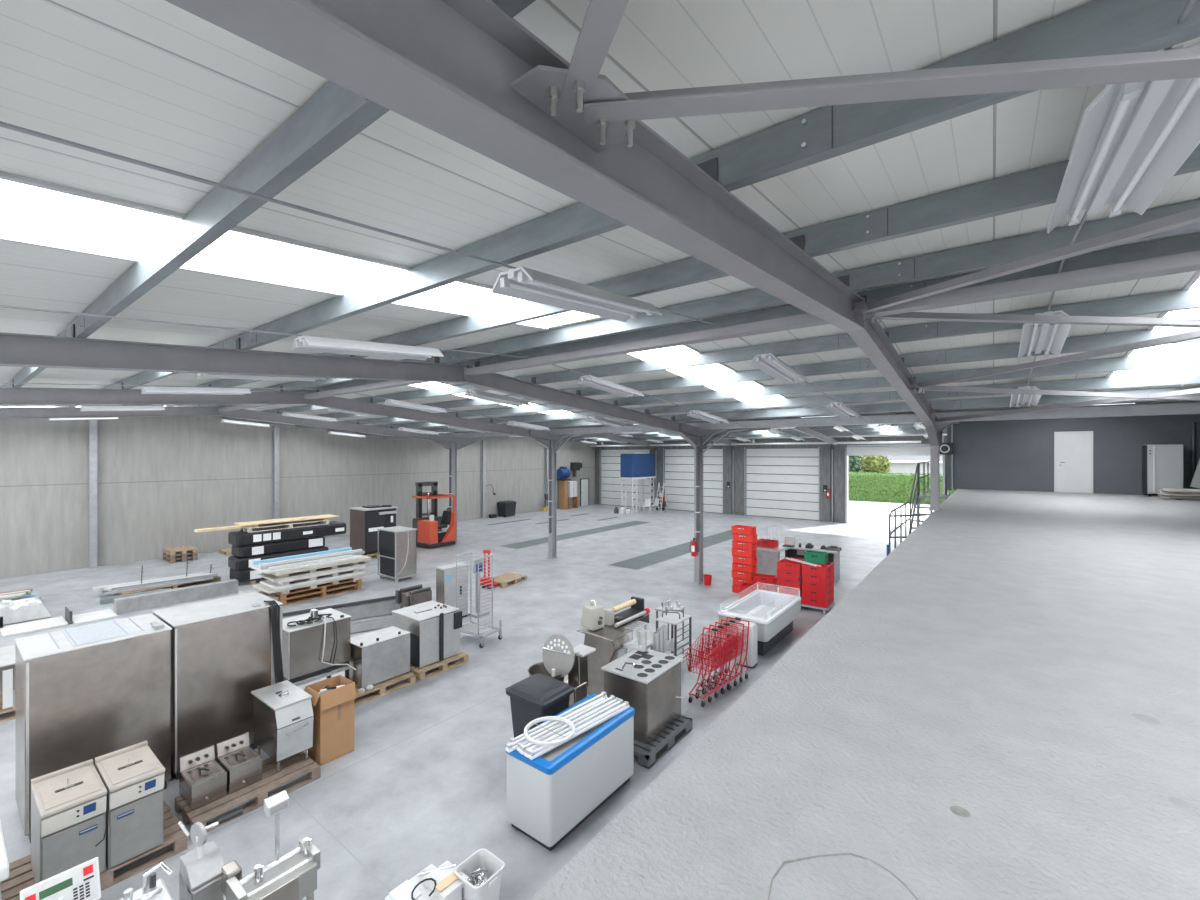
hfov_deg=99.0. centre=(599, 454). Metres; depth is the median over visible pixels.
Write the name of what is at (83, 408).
lamp
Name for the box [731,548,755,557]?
plastic crate
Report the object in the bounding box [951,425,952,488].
trim
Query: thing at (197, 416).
conduit
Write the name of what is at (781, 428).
lamp
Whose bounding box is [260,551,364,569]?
bar
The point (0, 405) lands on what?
window
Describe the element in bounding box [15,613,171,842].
tall cabinet
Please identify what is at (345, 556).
bar
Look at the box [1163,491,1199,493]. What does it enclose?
board
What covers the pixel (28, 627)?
carton
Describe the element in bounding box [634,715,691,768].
pallet
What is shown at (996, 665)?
floor
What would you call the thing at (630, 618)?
dough sheeter
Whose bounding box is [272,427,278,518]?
wall post
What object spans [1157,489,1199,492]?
board
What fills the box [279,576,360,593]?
frame
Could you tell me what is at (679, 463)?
door
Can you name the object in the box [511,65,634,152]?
gusset plate
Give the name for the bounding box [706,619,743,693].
shopping trolley
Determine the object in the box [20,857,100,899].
terminal
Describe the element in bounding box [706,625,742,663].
basket
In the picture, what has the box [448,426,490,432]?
lamp
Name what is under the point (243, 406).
strut
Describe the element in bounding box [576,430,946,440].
purlin
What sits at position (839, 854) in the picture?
screed crack
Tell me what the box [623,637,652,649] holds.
tray
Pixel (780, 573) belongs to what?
plastic crate
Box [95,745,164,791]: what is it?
countertop
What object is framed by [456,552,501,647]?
trolley
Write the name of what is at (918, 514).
stair
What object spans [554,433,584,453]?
lattice
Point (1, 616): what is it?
sheet
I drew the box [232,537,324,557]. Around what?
wrapped package
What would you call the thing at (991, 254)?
purlin
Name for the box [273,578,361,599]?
wooden pallet
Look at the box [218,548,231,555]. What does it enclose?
wooden pallet
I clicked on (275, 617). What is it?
power cables
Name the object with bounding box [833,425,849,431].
lamp
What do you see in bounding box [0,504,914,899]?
floor
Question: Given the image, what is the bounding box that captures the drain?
[488,519,529,524]
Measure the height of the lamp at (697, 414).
0.247 m
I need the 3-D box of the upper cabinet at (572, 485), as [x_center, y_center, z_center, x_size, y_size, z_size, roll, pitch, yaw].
[-2.143,3.000,38.118,0.520,2.000,1.000,0,0,37]
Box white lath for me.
[786,558,816,566]
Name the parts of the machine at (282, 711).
leg, lid, lid handle, sloping panel, door, door handle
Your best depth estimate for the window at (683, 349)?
9.18 m
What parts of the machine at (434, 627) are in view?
panel, door, door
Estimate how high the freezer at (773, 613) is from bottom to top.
0.927 m
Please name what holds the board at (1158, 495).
on the board at (1159, 496)
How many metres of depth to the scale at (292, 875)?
3.93 m
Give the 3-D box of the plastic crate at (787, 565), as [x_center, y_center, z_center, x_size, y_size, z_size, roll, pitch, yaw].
[5.036,2.943,13.540,0.600,0.201,0.400,0,0,37]
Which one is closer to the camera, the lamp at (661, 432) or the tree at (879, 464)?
the lamp at (661, 432)
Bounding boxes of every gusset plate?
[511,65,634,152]
[852,308,881,322]
[908,386,925,393]
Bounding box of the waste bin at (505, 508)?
[497,501,516,516]
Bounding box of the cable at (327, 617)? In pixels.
[327,617,337,663]
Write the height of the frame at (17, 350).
5.658 m
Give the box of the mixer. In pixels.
[528,634,595,706]
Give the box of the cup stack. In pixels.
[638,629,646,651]
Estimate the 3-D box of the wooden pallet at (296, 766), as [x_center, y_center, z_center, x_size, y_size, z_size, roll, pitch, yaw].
[-4.124,3.928,6.061,0.720,0.144,1.267,0,0,37]
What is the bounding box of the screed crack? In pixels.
[768,853,917,899]
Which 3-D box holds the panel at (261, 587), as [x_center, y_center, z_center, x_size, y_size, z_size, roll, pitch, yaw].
[-8.192,3.585,14.714,1.100,0.063,2.716,0,0,37]
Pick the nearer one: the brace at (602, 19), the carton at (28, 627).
the brace at (602, 19)
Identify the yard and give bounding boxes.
[849,500,933,526]
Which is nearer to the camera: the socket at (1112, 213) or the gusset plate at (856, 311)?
the socket at (1112, 213)
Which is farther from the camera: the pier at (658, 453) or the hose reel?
the pier at (658, 453)
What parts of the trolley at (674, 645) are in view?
post, shelf, post, shelf, shelf, post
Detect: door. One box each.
[580,478,588,505]
[600,448,649,507]
[663,448,722,513]
[744,446,819,520]
[845,444,944,522]
[1054,431,1092,492]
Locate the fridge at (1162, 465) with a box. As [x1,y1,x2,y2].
[1142,444,1182,495]
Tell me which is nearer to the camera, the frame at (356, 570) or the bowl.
the bowl
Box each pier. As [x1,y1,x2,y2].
[596,447,597,503]
[650,446,662,508]
[723,445,743,514]
[820,444,845,522]
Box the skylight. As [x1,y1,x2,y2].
[0,171,598,328]
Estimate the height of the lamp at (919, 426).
0.247 m
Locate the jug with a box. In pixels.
[619,506,624,513]
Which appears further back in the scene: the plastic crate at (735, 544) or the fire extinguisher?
the fire extinguisher
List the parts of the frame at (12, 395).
joint plate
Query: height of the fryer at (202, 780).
0.420 m
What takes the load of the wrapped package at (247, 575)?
on the bearer
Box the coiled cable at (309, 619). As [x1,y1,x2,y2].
[287,613,331,626]
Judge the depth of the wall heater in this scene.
19.92 m
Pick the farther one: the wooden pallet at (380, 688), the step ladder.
the step ladder
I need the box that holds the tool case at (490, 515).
[489,514,496,517]
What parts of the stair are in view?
handrail, handrail, post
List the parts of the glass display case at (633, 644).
frame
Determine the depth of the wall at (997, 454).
18.24 m
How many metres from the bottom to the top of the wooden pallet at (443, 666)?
0.144 m
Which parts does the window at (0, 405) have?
frame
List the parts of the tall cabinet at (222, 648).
corner trim, trim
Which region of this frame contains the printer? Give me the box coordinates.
[805,543,813,548]
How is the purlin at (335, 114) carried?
on the frame
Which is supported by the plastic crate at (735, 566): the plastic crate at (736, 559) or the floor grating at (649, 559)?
the plastic crate at (736, 559)
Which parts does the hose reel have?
tank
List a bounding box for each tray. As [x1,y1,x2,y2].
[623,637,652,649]
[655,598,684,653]
[655,604,684,611]
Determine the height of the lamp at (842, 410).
0.247 m
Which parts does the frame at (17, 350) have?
joint plate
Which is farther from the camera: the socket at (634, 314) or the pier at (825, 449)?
the pier at (825, 449)
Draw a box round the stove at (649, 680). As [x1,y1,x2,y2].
[601,648,686,744]
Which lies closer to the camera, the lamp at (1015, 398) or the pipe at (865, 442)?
the lamp at (1015, 398)
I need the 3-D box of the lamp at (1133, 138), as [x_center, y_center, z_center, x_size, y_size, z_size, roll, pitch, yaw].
[2.305,-1.296,2.267,0.400,0.247,1.604,0,0,37]
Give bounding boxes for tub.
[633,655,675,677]
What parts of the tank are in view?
floor frame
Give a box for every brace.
[560,0,628,103]
[584,48,1199,123]
[861,207,1199,312]
[868,312,1199,326]
[916,330,1199,388]
[916,385,1199,400]
[939,388,1199,421]
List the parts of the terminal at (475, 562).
post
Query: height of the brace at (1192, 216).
0.417 m
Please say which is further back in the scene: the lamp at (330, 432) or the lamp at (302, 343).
the lamp at (330, 432)
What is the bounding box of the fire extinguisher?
[690,538,696,555]
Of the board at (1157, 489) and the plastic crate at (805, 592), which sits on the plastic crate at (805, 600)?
the plastic crate at (805, 592)
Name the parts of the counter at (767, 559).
panel, drawer, panel, panel, panel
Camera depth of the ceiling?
2.51 m
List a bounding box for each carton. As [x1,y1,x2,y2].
[0,616,67,636]
[72,609,117,624]
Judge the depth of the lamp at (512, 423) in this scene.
16.57 m
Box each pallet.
[0,692,14,722]
[0,800,186,899]
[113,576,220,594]
[163,545,197,554]
[163,551,197,558]
[163,555,197,562]
[175,752,320,831]
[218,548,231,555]
[239,519,328,532]
[271,582,361,605]
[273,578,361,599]
[354,672,415,706]
[360,552,379,558]
[410,651,468,680]
[494,573,526,587]
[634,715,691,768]
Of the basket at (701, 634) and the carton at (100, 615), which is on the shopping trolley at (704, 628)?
the basket at (701, 634)
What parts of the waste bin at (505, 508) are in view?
lid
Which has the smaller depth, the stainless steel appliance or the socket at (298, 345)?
the socket at (298, 345)
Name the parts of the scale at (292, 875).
plate, leg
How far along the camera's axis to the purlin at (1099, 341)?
7.83 m
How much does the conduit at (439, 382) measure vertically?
1.101 m
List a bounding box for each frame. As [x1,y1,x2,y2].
[0,324,837,583]
[0,380,737,558]
[0,404,656,540]
[165,0,959,510]
[269,569,358,585]
[279,562,358,577]
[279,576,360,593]
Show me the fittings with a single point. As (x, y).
(152, 889)
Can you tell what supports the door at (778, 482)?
in the wall at (922, 439)
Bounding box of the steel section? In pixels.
[100,588,170,604]
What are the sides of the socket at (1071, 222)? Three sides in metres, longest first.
0.060 x 0.050 x 0.040 m
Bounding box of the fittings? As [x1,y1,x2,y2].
[119,861,173,899]
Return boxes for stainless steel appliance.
[283,608,350,685]
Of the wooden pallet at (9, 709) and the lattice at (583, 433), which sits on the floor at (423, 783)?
the wooden pallet at (9, 709)
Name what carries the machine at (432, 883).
on the floor at (423, 783)
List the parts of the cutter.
stub lever, lever arm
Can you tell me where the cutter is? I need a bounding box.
[178,808,242,899]
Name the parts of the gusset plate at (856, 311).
plate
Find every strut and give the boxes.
[218,404,274,411]
[304,380,426,398]
[464,313,829,375]
[864,250,1199,317]
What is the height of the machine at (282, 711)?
0.830 m
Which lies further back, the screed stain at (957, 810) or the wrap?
the wrap
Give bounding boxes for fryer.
[31,759,106,883]
[95,741,164,868]
[176,745,226,810]
[215,732,261,793]
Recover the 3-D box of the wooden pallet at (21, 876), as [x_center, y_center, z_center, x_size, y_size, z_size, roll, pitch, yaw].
[-4.904,3.928,4.993,0.900,0.144,1.210,0,0,37]
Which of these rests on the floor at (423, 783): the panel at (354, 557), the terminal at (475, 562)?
the terminal at (475, 562)
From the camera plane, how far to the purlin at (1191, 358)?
9.18 m
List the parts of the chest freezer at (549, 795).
glass lid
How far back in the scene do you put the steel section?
13.95 m
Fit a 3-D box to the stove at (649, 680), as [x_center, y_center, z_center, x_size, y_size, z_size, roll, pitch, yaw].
[0.645,3.357,7.373,0.822,0.990,1.008,0,0,37]
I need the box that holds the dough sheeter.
[604,596,649,652]
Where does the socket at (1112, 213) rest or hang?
attached to the lamp at (1133, 138)
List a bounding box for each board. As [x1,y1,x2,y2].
[234,514,338,525]
[1156,493,1199,495]
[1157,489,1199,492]
[1158,495,1199,497]
[1159,496,1199,499]
[1160,488,1199,490]
[1161,494,1199,496]
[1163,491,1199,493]
[1168,492,1199,494]
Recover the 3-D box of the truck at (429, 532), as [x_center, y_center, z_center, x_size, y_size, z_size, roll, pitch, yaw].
[-7.686,2.610,22.800,2.360,2.780,1.360,0,0,37]
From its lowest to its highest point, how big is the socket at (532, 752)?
0.050 m
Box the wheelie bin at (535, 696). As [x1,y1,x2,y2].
[505,674,573,737]
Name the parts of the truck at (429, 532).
lift chain, lift chain, seat, backrest, guard post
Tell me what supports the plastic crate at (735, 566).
on the plastic crate at (735, 574)
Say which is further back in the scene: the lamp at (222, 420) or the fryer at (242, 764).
the lamp at (222, 420)
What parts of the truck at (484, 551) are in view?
handle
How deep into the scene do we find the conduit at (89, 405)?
14.77 m
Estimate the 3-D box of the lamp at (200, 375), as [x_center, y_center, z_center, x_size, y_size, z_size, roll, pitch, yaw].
[-5.097,-1.216,7.815,0.400,0.247,1.604,0,0,37]
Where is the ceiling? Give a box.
[0,0,1199,441]
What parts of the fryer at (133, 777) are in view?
door handle, lid, handle, door, control panel, dial plate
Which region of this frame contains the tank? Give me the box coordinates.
[619,452,655,512]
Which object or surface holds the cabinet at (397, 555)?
on the floor at (423, 783)
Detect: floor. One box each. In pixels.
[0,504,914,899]
[529,489,1199,899]
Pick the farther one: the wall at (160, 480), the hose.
the wall at (160, 480)
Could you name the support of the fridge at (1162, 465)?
on the floor at (996, 665)
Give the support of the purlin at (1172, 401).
attached to the frame at (448, 67)
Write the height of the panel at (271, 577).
0.049 m
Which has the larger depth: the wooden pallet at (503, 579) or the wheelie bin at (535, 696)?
the wooden pallet at (503, 579)
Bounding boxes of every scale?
[226,790,320,899]
[826,545,840,551]
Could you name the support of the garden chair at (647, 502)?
on the floor at (423, 783)
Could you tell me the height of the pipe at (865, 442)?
0.350 m
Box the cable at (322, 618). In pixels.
[321,618,355,669]
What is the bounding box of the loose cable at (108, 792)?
[95,792,108,846]
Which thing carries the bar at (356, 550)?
on the panel at (354, 557)
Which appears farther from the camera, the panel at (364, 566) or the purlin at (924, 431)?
the purlin at (924, 431)
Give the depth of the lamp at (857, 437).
27.10 m
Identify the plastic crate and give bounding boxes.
[731,525,755,534]
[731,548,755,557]
[731,570,756,579]
[732,533,757,542]
[732,541,756,549]
[732,556,757,564]
[732,563,756,572]
[732,578,752,585]
[732,585,739,592]
[739,582,765,593]
[753,573,776,585]
[754,583,776,591]
[757,538,777,547]
[777,560,803,572]
[777,570,801,579]
[777,577,801,587]
[777,585,801,595]
[782,557,803,560]
[801,563,829,575]
[801,573,829,583]
[801,588,829,599]
[801,596,829,607]
[802,581,829,591]
[804,550,827,563]
[815,562,833,572]
[830,571,833,580]
[830,578,833,588]
[830,586,833,596]
[830,594,833,603]
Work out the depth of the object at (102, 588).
15.05 m
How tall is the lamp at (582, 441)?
0.247 m
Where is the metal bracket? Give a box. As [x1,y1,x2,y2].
[310,609,317,622]
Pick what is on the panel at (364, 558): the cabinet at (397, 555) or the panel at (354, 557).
the panel at (354, 557)
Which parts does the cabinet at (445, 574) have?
panel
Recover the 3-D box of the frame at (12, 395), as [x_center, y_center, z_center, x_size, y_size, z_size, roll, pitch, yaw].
[-3.271,1.171,17.916,0.250,5.658,40.460,0,0,37]
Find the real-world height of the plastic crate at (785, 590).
0.201 m
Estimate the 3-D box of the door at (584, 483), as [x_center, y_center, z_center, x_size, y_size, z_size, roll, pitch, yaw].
[-1.188,2.940,40.121,0.100,2.120,1.080,0,0,37]
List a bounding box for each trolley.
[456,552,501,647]
[656,609,691,670]
[686,627,726,706]
[692,624,732,701]
[699,622,738,697]
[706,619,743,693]
[712,616,749,689]
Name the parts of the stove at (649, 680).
panel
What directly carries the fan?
attached to the wall at (160, 480)
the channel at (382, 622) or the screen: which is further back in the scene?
the screen
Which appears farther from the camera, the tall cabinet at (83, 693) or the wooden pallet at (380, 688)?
the wooden pallet at (380, 688)
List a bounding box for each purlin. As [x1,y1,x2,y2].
[3,0,535,387]
[54,0,1199,406]
[144,143,1199,404]
[170,200,1199,406]
[217,233,1199,406]
[222,287,1199,419]
[261,327,1199,423]
[295,351,1199,428]
[327,371,1199,431]
[356,387,1199,434]
[383,402,1199,439]
[438,401,1199,433]
[445,401,1183,432]
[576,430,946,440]
[578,426,946,438]
[627,423,924,434]
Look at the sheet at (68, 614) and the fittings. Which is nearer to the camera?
the fittings
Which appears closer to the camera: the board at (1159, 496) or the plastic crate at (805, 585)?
the plastic crate at (805, 585)
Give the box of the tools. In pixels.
[542,494,547,511]
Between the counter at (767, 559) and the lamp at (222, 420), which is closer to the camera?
the counter at (767, 559)
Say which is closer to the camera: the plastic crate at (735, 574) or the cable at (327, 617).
the cable at (327, 617)
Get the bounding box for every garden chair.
[643,499,650,512]
[651,498,658,511]
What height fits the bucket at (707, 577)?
0.290 m
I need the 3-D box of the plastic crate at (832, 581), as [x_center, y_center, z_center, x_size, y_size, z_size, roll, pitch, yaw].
[5.785,3.346,13.482,0.600,0.201,0.400,0,0,37]
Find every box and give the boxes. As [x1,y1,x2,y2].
[304,675,355,765]
[349,626,410,688]
[395,584,431,608]
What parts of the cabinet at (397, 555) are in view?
edge frame, panel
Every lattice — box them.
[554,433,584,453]
[701,428,748,453]
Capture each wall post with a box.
[88,420,96,567]
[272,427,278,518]
[481,440,485,518]
[545,448,547,506]
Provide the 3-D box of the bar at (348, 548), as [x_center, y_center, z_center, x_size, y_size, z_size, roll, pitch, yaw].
[-8.549,2.936,14.900,0.099,0.090,2.650,0,0,37]
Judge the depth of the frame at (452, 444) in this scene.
17.81 m
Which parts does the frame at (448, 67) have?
joint plate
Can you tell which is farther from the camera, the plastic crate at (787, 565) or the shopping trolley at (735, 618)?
the plastic crate at (787, 565)
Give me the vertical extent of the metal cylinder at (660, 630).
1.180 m
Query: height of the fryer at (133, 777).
0.830 m
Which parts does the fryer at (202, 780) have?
tank, lid, lid handle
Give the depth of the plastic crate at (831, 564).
13.36 m
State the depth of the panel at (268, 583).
14.18 m
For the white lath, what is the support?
on the plastic crate at (824, 570)
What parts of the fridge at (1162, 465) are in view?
door trim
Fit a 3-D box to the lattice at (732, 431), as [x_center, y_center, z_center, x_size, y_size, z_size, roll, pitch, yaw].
[3.758,-0.434,15.515,1.518,0.839,0.050,0,0,37]
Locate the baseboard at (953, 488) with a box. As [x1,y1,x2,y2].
[953,488,1147,494]
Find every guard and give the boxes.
[524,716,574,745]
[887,544,889,555]
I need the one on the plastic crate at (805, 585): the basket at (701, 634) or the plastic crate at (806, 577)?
the plastic crate at (806, 577)
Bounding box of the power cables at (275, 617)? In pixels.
[264,600,283,682]
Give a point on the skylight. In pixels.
(35, 212)
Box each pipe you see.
[590,439,920,446]
[1191,422,1195,488]
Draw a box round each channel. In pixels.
[283,596,394,616]
[283,599,404,619]
[350,616,391,632]
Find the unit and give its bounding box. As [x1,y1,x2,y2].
[0,820,8,880]
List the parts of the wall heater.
support post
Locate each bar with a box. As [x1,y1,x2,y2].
[253,547,351,564]
[259,549,361,567]
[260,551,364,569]
[268,555,352,569]
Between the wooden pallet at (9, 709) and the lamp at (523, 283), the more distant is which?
the wooden pallet at (9, 709)
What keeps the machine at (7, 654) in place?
on the wooden pallet at (9, 709)
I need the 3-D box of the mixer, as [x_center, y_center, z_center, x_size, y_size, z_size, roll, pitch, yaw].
[-0.580,3.294,7.399,0.837,1.403,0.800,0,0,37]
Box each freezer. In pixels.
[505,694,634,850]
[718,582,800,655]
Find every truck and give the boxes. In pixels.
[412,481,455,547]
[480,550,497,588]
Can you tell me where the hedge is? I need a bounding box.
[849,471,953,504]
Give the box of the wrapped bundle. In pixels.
[0,596,51,624]
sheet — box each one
[0,615,2,627]
[65,607,71,623]
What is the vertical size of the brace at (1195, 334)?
0.393 m
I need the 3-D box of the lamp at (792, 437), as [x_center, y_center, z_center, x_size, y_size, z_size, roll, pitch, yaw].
[11.204,-0.908,29.083,0.400,0.247,1.604,0,0,37]
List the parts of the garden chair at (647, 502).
backrest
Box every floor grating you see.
[501,521,650,548]
[609,530,732,569]
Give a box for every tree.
[849,456,864,473]
[860,456,890,473]
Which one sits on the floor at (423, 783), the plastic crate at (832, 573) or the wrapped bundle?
the wrapped bundle
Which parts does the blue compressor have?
tank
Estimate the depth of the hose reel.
36.72 m
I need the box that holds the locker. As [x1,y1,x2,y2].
[559,480,567,508]
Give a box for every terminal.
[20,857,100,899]
[467,559,488,617]
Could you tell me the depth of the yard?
35.41 m
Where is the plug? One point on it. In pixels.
(369, 687)
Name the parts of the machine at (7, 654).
leg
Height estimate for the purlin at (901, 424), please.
0.188 m
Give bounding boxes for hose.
[323,685,335,689]
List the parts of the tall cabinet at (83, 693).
corner trim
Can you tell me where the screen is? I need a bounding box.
[782,537,794,546]
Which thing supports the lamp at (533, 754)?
on the chest freezer at (549, 795)
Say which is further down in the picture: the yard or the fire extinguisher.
the fire extinguisher
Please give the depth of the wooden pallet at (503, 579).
15.94 m
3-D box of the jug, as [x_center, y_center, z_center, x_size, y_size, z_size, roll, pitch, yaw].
[1.480,3.730,34.396,0.400,0.540,0.400,0,0,37]
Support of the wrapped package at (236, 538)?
on the wrapped package at (301, 544)
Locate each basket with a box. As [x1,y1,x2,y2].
[686,633,724,675]
[692,630,730,671]
[699,628,736,667]
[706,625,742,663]
[712,623,747,659]
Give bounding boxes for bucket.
[454,848,504,899]
[703,574,711,585]
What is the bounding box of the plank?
[194,525,257,531]
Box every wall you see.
[0,416,595,577]
[596,435,947,522]
[953,414,1199,494]
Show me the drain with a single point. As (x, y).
(524, 519)
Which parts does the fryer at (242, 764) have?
tank, lid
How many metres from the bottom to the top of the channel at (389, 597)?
0.060 m
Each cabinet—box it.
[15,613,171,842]
[152,592,282,779]
[378,526,416,581]
[436,562,467,617]
[568,481,577,508]
[736,621,756,668]
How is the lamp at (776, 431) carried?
attached to the conduit at (439, 382)
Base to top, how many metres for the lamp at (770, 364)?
0.247 m
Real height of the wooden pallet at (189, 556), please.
0.144 m
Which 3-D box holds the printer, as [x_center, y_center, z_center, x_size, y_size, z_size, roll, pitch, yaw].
[6.779,2.953,16.603,0.220,0.150,0.174,0,0,37]
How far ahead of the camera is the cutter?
3.94 m
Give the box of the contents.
[318,685,343,693]
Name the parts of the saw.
work plate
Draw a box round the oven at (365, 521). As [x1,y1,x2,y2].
[349,505,397,554]
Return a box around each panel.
[114,579,237,614]
[251,555,361,573]
[253,571,369,593]
[257,561,369,580]
[260,570,364,589]
[270,554,370,575]
[275,565,365,582]
[1190,459,1199,487]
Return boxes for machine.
[0,645,14,708]
[251,680,312,771]
[385,860,468,899]
[391,601,461,667]
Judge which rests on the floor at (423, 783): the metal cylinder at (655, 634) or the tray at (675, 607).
the metal cylinder at (655, 634)
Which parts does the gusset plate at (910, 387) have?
plate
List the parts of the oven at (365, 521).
panel, door, plate, door, hood rail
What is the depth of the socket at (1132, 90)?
1.70 m
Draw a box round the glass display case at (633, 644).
[623,621,652,654]
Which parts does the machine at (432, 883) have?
control plate, raised lid, wooden handle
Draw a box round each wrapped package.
[228,521,345,546]
[228,546,328,570]
[230,568,265,582]
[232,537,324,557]
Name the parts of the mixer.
guard arm, head plate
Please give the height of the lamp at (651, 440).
0.247 m
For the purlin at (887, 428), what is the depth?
26.97 m
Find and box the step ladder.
[655,483,667,511]
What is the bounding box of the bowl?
[528,662,564,681]
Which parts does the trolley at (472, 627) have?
frame, frame, plate, frame, frame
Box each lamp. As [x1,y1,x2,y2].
[49,417,117,420]
[80,406,164,410]
[141,386,250,394]
[197,373,325,380]
[221,419,269,426]
[282,412,336,421]
[292,336,443,359]
[328,408,386,417]
[328,431,365,437]
[384,399,446,412]
[398,427,438,434]
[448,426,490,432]
[464,389,529,406]
[491,266,661,321]
[505,696,607,752]
[506,421,549,430]
[510,691,606,742]
[517,695,614,750]
[519,697,619,754]
[524,699,622,757]
[528,701,629,759]
[576,375,643,397]
[580,440,596,443]
[585,416,628,427]
[614,432,641,433]
[646,439,662,442]
[659,431,677,435]
[687,410,728,423]
[735,437,750,441]
[750,353,810,384]
[767,429,782,433]
[769,427,795,429]
[790,436,804,440]
[826,402,862,418]
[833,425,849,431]
[851,435,865,439]
[877,424,899,426]
[913,423,925,429]
[1009,386,1040,407]
[1017,310,1072,359]
[1047,42,1199,233]
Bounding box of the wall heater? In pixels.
[940,426,952,489]
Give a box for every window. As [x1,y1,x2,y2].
[0,405,88,406]
[407,382,572,413]
[626,345,802,408]
[1094,270,1199,390]
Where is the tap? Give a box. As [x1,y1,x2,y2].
[142,861,172,894]
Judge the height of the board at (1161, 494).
0.028 m
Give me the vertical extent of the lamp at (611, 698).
0.072 m
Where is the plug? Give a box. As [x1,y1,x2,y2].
[366,684,373,689]
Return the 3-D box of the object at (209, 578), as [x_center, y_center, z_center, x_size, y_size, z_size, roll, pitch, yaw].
[-12.765,3.822,14.957,0.075,0.055,2.418,0,0,42]
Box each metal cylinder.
[653,632,658,651]
[657,628,662,652]
[661,625,666,652]
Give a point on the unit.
(4, 864)
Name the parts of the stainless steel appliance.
edge trim, frame, rail, leg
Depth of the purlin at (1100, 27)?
2.19 m
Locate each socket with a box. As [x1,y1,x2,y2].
[295,341,302,347]
[500,277,509,288]
[506,742,511,748]
[518,272,527,283]
[520,745,525,750]
[529,749,534,756]
[630,311,636,318]
[1068,212,1078,225]
[1109,203,1120,217]
[1121,82,1140,101]
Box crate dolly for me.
[801,602,834,612]
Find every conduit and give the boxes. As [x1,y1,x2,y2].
[0,121,925,430]
[0,305,855,434]
[0,382,750,440]
[0,405,672,443]
[197,416,607,444]
[439,382,809,441]
[1019,0,1195,413]
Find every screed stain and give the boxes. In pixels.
[950,806,970,817]
[1132,713,1159,723]
[1168,797,1190,807]
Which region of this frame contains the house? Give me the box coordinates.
[884,456,942,474]
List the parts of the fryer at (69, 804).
lid, handle, door, control panel, door handle, dial plate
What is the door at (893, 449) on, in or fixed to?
in the wall at (922, 439)
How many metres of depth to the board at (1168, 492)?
14.97 m
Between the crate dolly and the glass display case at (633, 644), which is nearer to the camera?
the glass display case at (633, 644)
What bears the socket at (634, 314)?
attached to the lamp at (523, 283)
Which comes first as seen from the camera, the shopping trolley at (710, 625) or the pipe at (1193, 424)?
the shopping trolley at (710, 625)
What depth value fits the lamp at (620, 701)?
5.85 m
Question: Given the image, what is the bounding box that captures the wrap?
[238,590,278,600]
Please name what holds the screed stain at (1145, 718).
on the floor at (996, 665)
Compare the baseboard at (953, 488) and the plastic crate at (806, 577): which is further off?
the baseboard at (953, 488)
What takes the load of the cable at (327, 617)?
attached to the stainless steel appliance
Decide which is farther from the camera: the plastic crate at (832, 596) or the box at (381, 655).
the plastic crate at (832, 596)
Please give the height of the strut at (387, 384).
0.100 m
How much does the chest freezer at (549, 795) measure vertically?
0.880 m
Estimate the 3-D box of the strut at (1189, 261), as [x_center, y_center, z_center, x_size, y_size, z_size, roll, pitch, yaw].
[5.024,-1.420,3.268,6.000,0.100,0.180,0,0,37]
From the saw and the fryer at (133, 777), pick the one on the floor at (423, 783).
the saw
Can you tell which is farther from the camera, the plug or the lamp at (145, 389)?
the lamp at (145, 389)
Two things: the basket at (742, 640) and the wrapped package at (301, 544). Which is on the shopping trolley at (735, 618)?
the basket at (742, 640)
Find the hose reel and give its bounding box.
[656,493,665,510]
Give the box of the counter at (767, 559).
[756,543,841,582]
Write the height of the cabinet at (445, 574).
1.295 m
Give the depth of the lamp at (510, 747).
5.69 m
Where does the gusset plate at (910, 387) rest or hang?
attached to the frame at (448, 67)
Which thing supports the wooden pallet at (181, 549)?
on the wooden pallet at (188, 552)
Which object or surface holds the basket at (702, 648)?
on the shopping trolley at (724, 623)
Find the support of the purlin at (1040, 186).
attached to the frame at (448, 67)
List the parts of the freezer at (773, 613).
rim rail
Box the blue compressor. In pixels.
[557,467,570,480]
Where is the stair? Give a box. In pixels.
[889,461,948,552]
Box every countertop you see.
[31,764,106,818]
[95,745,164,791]
[601,648,682,683]
[756,543,841,553]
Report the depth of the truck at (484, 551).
15.28 m
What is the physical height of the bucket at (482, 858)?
0.352 m
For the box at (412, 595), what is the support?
on the floor at (423, 783)
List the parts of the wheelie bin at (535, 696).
lid, lid panel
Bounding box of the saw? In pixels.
[577,600,629,694]
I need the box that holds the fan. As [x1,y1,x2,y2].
[570,462,581,476]

